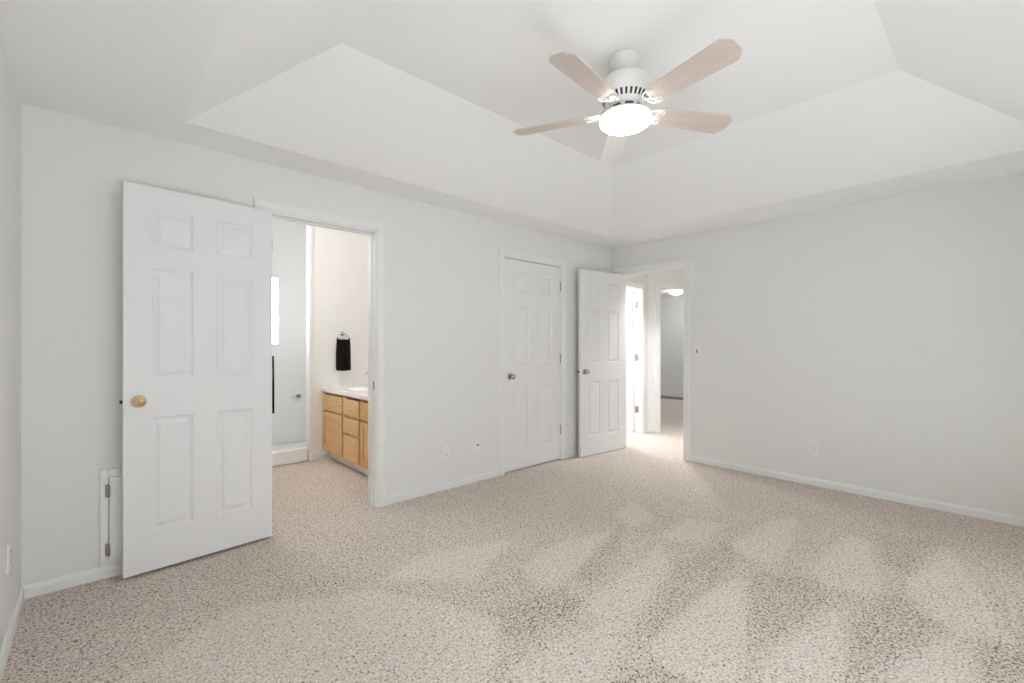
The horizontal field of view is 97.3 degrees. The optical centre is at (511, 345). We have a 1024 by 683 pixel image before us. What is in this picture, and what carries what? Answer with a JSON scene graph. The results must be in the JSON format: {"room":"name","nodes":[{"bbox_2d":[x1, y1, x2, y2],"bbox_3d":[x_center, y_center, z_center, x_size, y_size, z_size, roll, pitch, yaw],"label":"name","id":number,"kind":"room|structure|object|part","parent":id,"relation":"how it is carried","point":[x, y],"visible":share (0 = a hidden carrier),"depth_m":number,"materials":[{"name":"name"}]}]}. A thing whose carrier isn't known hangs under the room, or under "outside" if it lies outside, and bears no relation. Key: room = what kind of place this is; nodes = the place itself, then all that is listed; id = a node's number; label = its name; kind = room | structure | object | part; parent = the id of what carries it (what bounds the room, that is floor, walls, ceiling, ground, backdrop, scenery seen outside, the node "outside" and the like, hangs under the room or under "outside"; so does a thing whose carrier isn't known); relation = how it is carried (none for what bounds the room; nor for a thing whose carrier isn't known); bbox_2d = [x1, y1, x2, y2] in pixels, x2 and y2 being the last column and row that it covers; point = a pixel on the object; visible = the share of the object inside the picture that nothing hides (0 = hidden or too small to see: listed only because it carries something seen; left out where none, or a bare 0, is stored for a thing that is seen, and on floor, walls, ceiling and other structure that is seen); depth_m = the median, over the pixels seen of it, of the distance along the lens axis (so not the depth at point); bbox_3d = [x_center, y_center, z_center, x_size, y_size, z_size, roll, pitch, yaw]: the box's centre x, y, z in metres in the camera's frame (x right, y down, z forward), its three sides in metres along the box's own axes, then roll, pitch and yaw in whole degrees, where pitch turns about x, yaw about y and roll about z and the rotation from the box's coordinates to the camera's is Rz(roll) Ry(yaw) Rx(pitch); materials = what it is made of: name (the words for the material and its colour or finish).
{"room":"empty bedroom","nodes":[
{"label":"empty bedroom","id":0,"kind":"room"},
{"bbox_2d":[0,37,20,650],"bbox_3d":[-1.118,0.014,0.726,0.120,2.430,3.840,0,0,-43],"label":"wall","id":1,"kind":"structure","parent":0,"point":[10,103],"depth_m":1.91,"materials":[{"name":"white paint"}]},
{"bbox_2d":[6,540,10,573],"bbox_3d":[-2.066,0.869,1.851,0.009,0.118,0.072,0,0,-43],"label":"outlet","id":2,"kind":"object","parent":1,"relation":"attached to","point":[8,547],"visible":1,"depth_m":1.83,"materials":[{"name":"white plastic"}]},
{"bbox_2d":[0,586,24,682],"bbox_3d":[-1.110,1.197,0.815,0.012,0.064,3.720,0,0,-43],"label":"baseboard","id":3,"kind":"structure","parent":1,"relation":"attached to","point":[4,653],"depth_m":1.86,"materials":[{"name":"white wood"}]},
{"bbox_2d":[272,219,305,445],"bbox_3d":[-3.003,-0.171,5.129,1.620,2.800,0.145,0,0,-43],"label":"wall","id":4,"kind":"structure","parent":0,"point":[288,238],"depth_m":5.39,"materials":[{"name":"white paint"}]},
{"bbox_2d":[272,275,279,345],"bbox_3d":[-2.969,-0.401,5.132,0.575,0.830,0.068,0,0,-43],"label":"window","id":5,"kind":"structure","parent":4,"relation":"in","point":[275,279],"depth_m":5.30,"materials":[{"name":"white"}]},
{"bbox_3d":[-2.966,-0.401,5.133,0.559,0.810,0.010,0,0,-43],"label":"pane","id":6,"kind":"part","parent":5,"relation":"part of","materials":[{"name":"clear glass"}]},
{"bbox_2d":[292,390,302,400],"bbox_3d":[-2.572,0.609,5.421,0.124,0.124,0.060,0,0,-43],"label":"shower valve","id":7,"kind":"object","parent":4,"relation":"attached to","point":[297,395],"visible":1,"depth_m":5.42,"materials":[{"name":"white plastic"}]},
{"bbox_2d":[21,103,612,585],"bbox_3d":[-0.613,-0.191,3.880,5.134,2.840,0.120,0,0,-43],"label":"wall","id":8,"kind":"structure","parent":0,"point":[441,263],"depth_m":2.50,"materials":[{"name":"white paint"}]},
{"bbox_2d":[100,467,121,566],"bbox_3d":[-2.006,0.911,2.491,0.400,0.505,0.038,0,0,-43],"label":"access panel","id":9,"kind":"object","parent":8,"relation":"attached to","point":[110,479],"visible":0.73,"depth_m":2.38,"materials":[{"name":"white wood"}]},
{"bbox_3d":[-2.005,0.910,2.483,0.319,0.427,0.020,0,0,-43],"label":"panel door","id":10,"kind":"part","parent":9,"relation":"part of","materials":[{"name":"white wood"}]},
{"bbox_2d":[119,181,271,578],"bbox_3d":[-1.785,0.180,2.613,0.170,2.064,0.745,0,0,43],"label":"door","id":11,"kind":"structure","parent":8,"relation":"in","point":[196,401],"depth_m":2.57,"materials":[{"name":"white paint"}]},
{"bbox_3d":[-1.947,0.297,2.358,0.054,0.055,0.055,0,0,43],"label":"knob","id":12,"kind":"part","parent":11,"relation":"part of","materials":[{"name":"gold metal"}]},
{"bbox_2d":[23,449,577,598],"bbox_3d":[-0.569,1.197,3.831,4.894,0.064,0.012,0,0,-43],"label":"baseboard","id":13,"kind":"structure","parent":8,"relation":"attached to","point":[86,576],"depth_m":2.39,"materials":[{"name":"white wood"}]},
{"bbox_2d":[253,198,384,506],"bbox_3d":[-1.344,0.148,3.196,0.903,2.162,0.139,0,0,-43],"label":"door frame","id":14,"kind":"structure","parent":8,"relation":"attached to","point":[375,231],"depth_m":3.42,"materials":[{"name":"white wood"}]},
{"bbox_2d":[443,444,449,457],"bbox_3d":[-0.560,0.903,3.841,0.072,0.118,0.010,0,0,-43],"label":"wall plate","id":15,"kind":"object","parent":8,"relation":"attached to","point":[446,447],"visible":1,"depth_m":3.84,"materials":[{"name":"white plastic"}]},
{"bbox_2d":[474,438,479,451],"bbox_3d":[-0.310,0.903,4.066,0.072,0.118,0.018,0,0,-43],"label":"cable plate","id":16,"kind":"object","parent":8,"relation":"attached to","point":[476,441],"visible":1,"depth_m":4.06,"materials":[{"name":"white plastic"}]},
{"bbox_2d":[498,247,565,475],"bbox_3d":[0.190,0.155,4.608,0.958,2.149,0.139,0,0,-43],"label":"door frame","id":17,"kind":"structure","parent":8,"relation":"attached to","point":[503,253],"depth_m":4.32,"materials":[{"name":"white wood"}]},
{"bbox_2d":[505,258,560,471],"bbox_3d":[0.215,0.192,4.588,0.802,2.050,0.167,0,0,-43],"label":"door","id":18,"kind":"structure","parent":8,"relation":"in","point":[532,290],"depth_m":4.55,"materials":[{"name":"white paint"}]},
{"bbox_2d":[313,452,326,459],"bbox_3d":[-1.925,1.197,3.876,1.270,0.064,1.650,0,0,-43],"label":"baseboard","id":19,"kind":"structure","parent":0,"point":[317,456],"depth_m":4.85,"materials":[{"name":"white wood"}]},
{"bbox_2d":[313,226,367,457],"bbox_3d":[-2.330,-0.171,4.686,2.010,2.800,0.090,0,0,-43],"label":"wall","id":20,"kind":"structure","parent":0,"point":[340,258],"depth_m":4.97,"materials":[{"name":"white paint"}]},
{"bbox_2d":[306,225,312,460],"bbox_3d":[-2.169,-0.170,4.825,0.034,2.799,0.102,0,0,-43],"label":"jamb","id":21,"kind":"object","parent":20,"relation":"attached to","point":[309,228],"visible":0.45,"depth_m":4.80,"materials":[{"name":"white paint"}]},
{"bbox_2d":[324,384,367,386],"bbox_3d":[-1.353,0.410,4.511,0.559,0.092,1.490,0,0,-43],"label":"backsplash","id":22,"kind":"structure","parent":20,"relation":"attached to","point":[357,384],"depth_m":5.03,"materials":[{"name":"stone"}]},
{"bbox_3d":[-1.882,-0.069,5.015,0.143,0.161,0.032,0,0,-43],"label":"towel ring","id":23,"kind":"object","parent":20,"relation":"attached to","visible":0},
{"bbox_2d":[336,338,350,370],"bbox_3d":[-1.873,0.103,5.007,0.158,0.366,0.054,0,0,-43],"label":"hand towel","id":24,"kind":"object","parent":23,"relation":"hanging from","point":[343,349],"visible":1,"depth_m":4.98,"materials":[{"name":"black fabric"}]},
{"bbox_2d":[0,0,1023,248],"bbox_3d":[0.687,-1.321,2.467,5.134,0.300,3.960,0,0,-43],"label":"ceiling","id":25,"kind":"structure","parent":0,"point":[829,103],"depth_m":2.44,"materials":[{"name":"white paint"}]},
{"bbox_2d":[513,39,742,161],"bbox_3d":[0.569,-1.287,2.269,1.151,0.367,1.165,0,0,-43],"label":"ceiling fan","id":26,"kind":"object","parent":25,"relation":"hanging from","point":[624,93],"visible":1,"depth_m":2.20,"materials":[{"name":"white plastic"}]},
{"bbox_3d":[0.223,-1.191,2.451,0.441,0.006,0.142,0,12,23],"label":"blade","id":27,"kind":"part","parent":26,"relation":"part of","materials":[{"name":"white wood"}]},
{"bbox_3d":[0.328,-1.191,2.010,0.142,0.006,0.441,16,10,39],"label":"blade","id":28,"kind":"part","parent":26,"relation":"part of","materials":[{"name":"beige wood"}]},
{"bbox_3d":[0.609,-1.191,2.687,0.142,0.006,0.441,-12,-1,4],"label":"blade","id":29,"kind":"part","parent":26,"relation":"part of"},
{"bbox_3d":[0.579,-1.133,2.303,0.259,0.058,0.259,0,0,-43],"label":"lamp shade","id":30,"kind":"part","parent":26,"relation":"part of","materials":[{"name":"white glass"}]},
{"bbox_3d":[0.954,-1.191,2.392,0.441,0.006,0.142,0,-12,-13],"label":"blade","id":31,"kind":"part","parent":26,"relation":"part of","materials":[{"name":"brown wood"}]},
{"bbox_3d":[0.779,-1.191,1.974,0.142,0.006,0.441,14,-7,-31],"label":"blade","id":32,"kind":"part","parent":26,"relation":"part of","materials":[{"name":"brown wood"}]},
{"bbox_2d":[1,398,1023,682],"bbox_3d":[1.486,1.229,5.343,10.224,0.001,7.170,0,0,-43],"label":"floor","id":33,"kind":"structure","parent":0,"point":[639,562],"depth_m":2.22,"materials":[{"name":"carpet"}]},
{"bbox_2d":[272,441,305,449],"bbox_3d":[-2.737,1.199,4.848,1.380,0.060,0.670,0,0,-43],"label":"shower pan","id":34,"kind":"object","parent":33,"relation":"on","point":[303,443],"visible":0.02,"depth_m":5.25,"materials":[{"name":"white"}]},
{"bbox_2d":[272,446,307,466],"bbox_3d":[-2.347,1.154,4.670,0.419,0.150,0.110,0,0,-43],"label":"shower curb","id":35,"kind":"object","parent":33,"relation":"on","point":[292,455],"visible":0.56,"depth_m":4.65,"materials":[{"name":"white"}]},
{"bbox_2d":[323,392,367,475],"bbox_3d":[-1.357,0.862,4.519,0.555,0.735,1.468,0,0,-43],"label":"vanity cabinet","id":36,"kind":"object","parent":33,"relation":"on","point":[345,418],"visible":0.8,"depth_m":4.41,"materials":[{"name":"brown wood"}]},
{"bbox_3d":[-1.857,0.604,4.671,0.024,0.160,0.508,0,0,-43],"label":"false drawer","id":37,"kind":"part","parent":36,"relation":"part of","materials":[{"name":"brown wood"}]},
{"bbox_3d":[-1.857,0.910,4.671,0.024,0.402,0.508,0,0,-43],"label":"cabinet door","id":38,"kind":"part","parent":36,"relation":"part of","materials":[{"name":"brown wood"}]},
{"bbox_2d":[321,384,367,399],"bbox_3d":[-1.353,0.453,4.511,0.559,0.177,1.490,0,0,-43],"label":"countertop","id":39,"kind":"structure","parent":36,"relation":"on","point":[360,391],"depth_m":4.63,"materials":[{"name":"stone"}]},
{"bbox_3d":[-1.539,0.995,4.325,0.024,0.232,0.356,0,0,-43],"label":"drawer","id":40,"kind":"part","parent":36,"relation":"part of","materials":[{"name":"brown wood"}]},
{"bbox_3d":[-1.539,0.604,4.325,0.024,0.160,0.356,0,0,-43],"label":"drawer","id":41,"kind":"part","parent":36,"relation":"part of","materials":[{"name":"brown wood"}]},
{"bbox_3d":[-1.539,0.782,4.325,0.024,0.145,0.356,0,0,-43],"label":"drawer","id":42,"kind":"part","parent":36,"relation":"part of","materials":[{"name":"brown wood"}]},
{"bbox_3d":[-1.237,0.604,3.996,0.024,0.160,0.465,0,0,-43],"label":"false drawer","id":43,"kind":"part","parent":36,"relation":"part of","materials":[{"name":"brown wood"}]},
{"bbox_3d":[-1.237,0.910,3.996,0.024,0.402,0.465,0,0,-43],"label":"cabinet door","id":44,"kind":"part","parent":36,"relation":"part of","materials":[{"name":"brown wood"}]},
{"bbox_2d":[577,269,624,456],"bbox_3d":[1.035,0.195,5.139,0.763,2.052,0.170,0,0,-36],"label":"door","id":45,"kind":"structure","parent":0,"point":[601,295],"depth_m":5.10,"materials":[{"name":"white paint"}]},
{"bbox_2d":[627,288,634,423],"bbox_3d":[0.916,0.014,6.896,1.680,2.430,2.152,0,0,-43],"label":"wall","id":46,"kind":"structure","parent":0,"point":[628,289],"depth_m":6.98,"materials":[{"name":"white paint"}]},
{"bbox_2d":[627,290,633,431],"bbox_3d":[1.578,0.222,6.667,0.035,1.990,0.700,0,0,-21],"label":"door","id":47,"kind":"structure","parent":46,"relation":"in","point":[630,294],"depth_m":6.37,"materials":[{"name":"white paint"}]},
{"bbox_2d":[627,274,646,427],"bbox_3d":[1.510,0.014,6.062,0.947,2.430,0.120,0,0,-43],"label":"wall","id":48,"kind":"structure","parent":0,"point":[642,278],"depth_m":6.33,"materials":[{"name":"white paint"}]},
{"bbox_2d":[627,280,645,433],"bbox_3d":[1.488,0.182,6.030,0.938,2.094,0.139,0,0,-43],"label":"door frame","id":49,"kind":"structure","parent":48,"relation":"attached to","point":[640,288],"depth_m":6.28,"materials":[{"name":"white wood"}]},
{"bbox_2d":[647,269,682,427],"bbox_3d":[3.200,0.014,6.399,2.600,2.430,0.120,0,0,0],"label":"wall","id":50,"kind":"structure","parent":0,"point":[672,276],"depth_m":6.34,"materials":[{"name":"white paint"}]},
{"bbox_2d":[646,428,654,432],"bbox_3d":[1.937,1.197,6.329,0.144,0.064,0.033,0,0,-11],"label":"baseboard","id":51,"kind":"structure","parent":50,"relation":"attached to","point":[648,430],"depth_m":6.33,"materials":[{"name":"white wood"}]},
{"bbox_2d":[655,283,682,432],"bbox_3d":[2.471,0.175,6.390,0.925,2.109,0.139,0,0,0],"label":"door frame","id":52,"kind":"structure","parent":50,"relation":"attached to","point":[658,286],"depth_m":6.33,"materials":[{"name":"white wood"}]},
{"bbox_2d":[661,295,682,396],"bbox_3d":[3.611,0.014,7.821,3.540,2.430,5.600,0,0,-43],"label":"wall","id":53,"kind":"structure","parent":0,"point":[671,306],"depth_m":10.25,"materials":[{"name":"white paint"}]},
{"bbox_2d":[661,395,682,399],"bbox_3d":[4.835,1.197,8.947,0.012,0.064,5.400,0,0,-43],"label":"baseboard","id":54,"kind":"structure","parent":53,"relation":"attached to","point":[662,396],"depth_m":10.24,"materials":[{"name":"grey paint"}]},
{"bbox_2d":[661,289,682,296],"bbox_3d":[3.445,-1.141,7.668,3.992,0.040,5.600,0,0,-43],"label":"ceiling","id":55,"kind":"structure","parent":0,"point":[664,292],"depth_m":9.60,"materials":[{"name":"white paint"}]},
{"bbox_2d":[669,290,682,294],"bbox_3d":[3.386,-1.082,9.306,0.258,0.077,0.258,0,0,-43],"label":"ceiling light","id":56,"kind":"object","parent":55,"relation":"attached to","point":[674,292],"visible":1,"depth_m":9.22,"materials":[{"name":"white glass"}]},
{"bbox_2d":[613,172,1023,516],"bbox_3d":[2.572,0.014,4.120,0.120,2.430,3.840,0,0,-43],"label":"wall","id":57,"kind":"structure","parent":0,"point":[886,334],"depth_m":3.65,"materials":[{"name":"white paint"}]},
{"bbox_2d":[615,258,690,460],"bbox_3d":[1.610,0.155,5.154,0.139,2.149,0.943,0,0,-43],"label":"door frame","id":58,"kind":"structure","parent":57,"relation":"attached to","point":[685,264],"depth_m":4.81,"materials":[{"name":"white wood"}]},
{"bbox_2d":[694,345,700,356],"bbox_3d":[1.935,0.061,4.711,0.018,0.118,0.072,0,0,-43],"label":"light switch","id":59,"kind":"object","parent":57,"relation":"attached to","point":[697,348],"visible":1,"depth_m":4.71,"materials":[{"name":"white plastic"}]},
{"bbox_2d":[809,441,818,454],"bbox_3d":[2.644,0.902,3.947,0.009,0.118,0.072,0,0,-43],"label":"outlet","id":60,"kind":"object","parent":57,"relation":"attached to","point":[813,446],"visible":1,"depth_m":3.94,"materials":[{"name":"white plastic"}]},
{"bbox_2d":[690,455,1023,526],"bbox_3d":[2.483,1.197,4.120,0.012,0.064,3.720,0,0,-43],"label":"baseboard","id":61,"kind":"structure","parent":57,"relation":"attached to","point":[927,503],"depth_m":3.63,"materials":[{"name":"white wood"}]},
{"bbox_3d":[-2.674,0.144,4.269,0.524,0.024,0.058,0,0,-43],"label":"towel bar","id":62,"kind":"object","parent":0,"visible":0},
{"bbox_2d":[272,356,273,413],"bbox_3d":[-2.537,0.398,4.364,0.425,0.581,0.050,0,0,-43],"label":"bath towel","id":63,"kind":"object","parent":62,"relation":"hanging from","point":[272,356],"visible":0.08,"depth_m":4.49,"materials":[{"name":"black fabric"}]}
]}

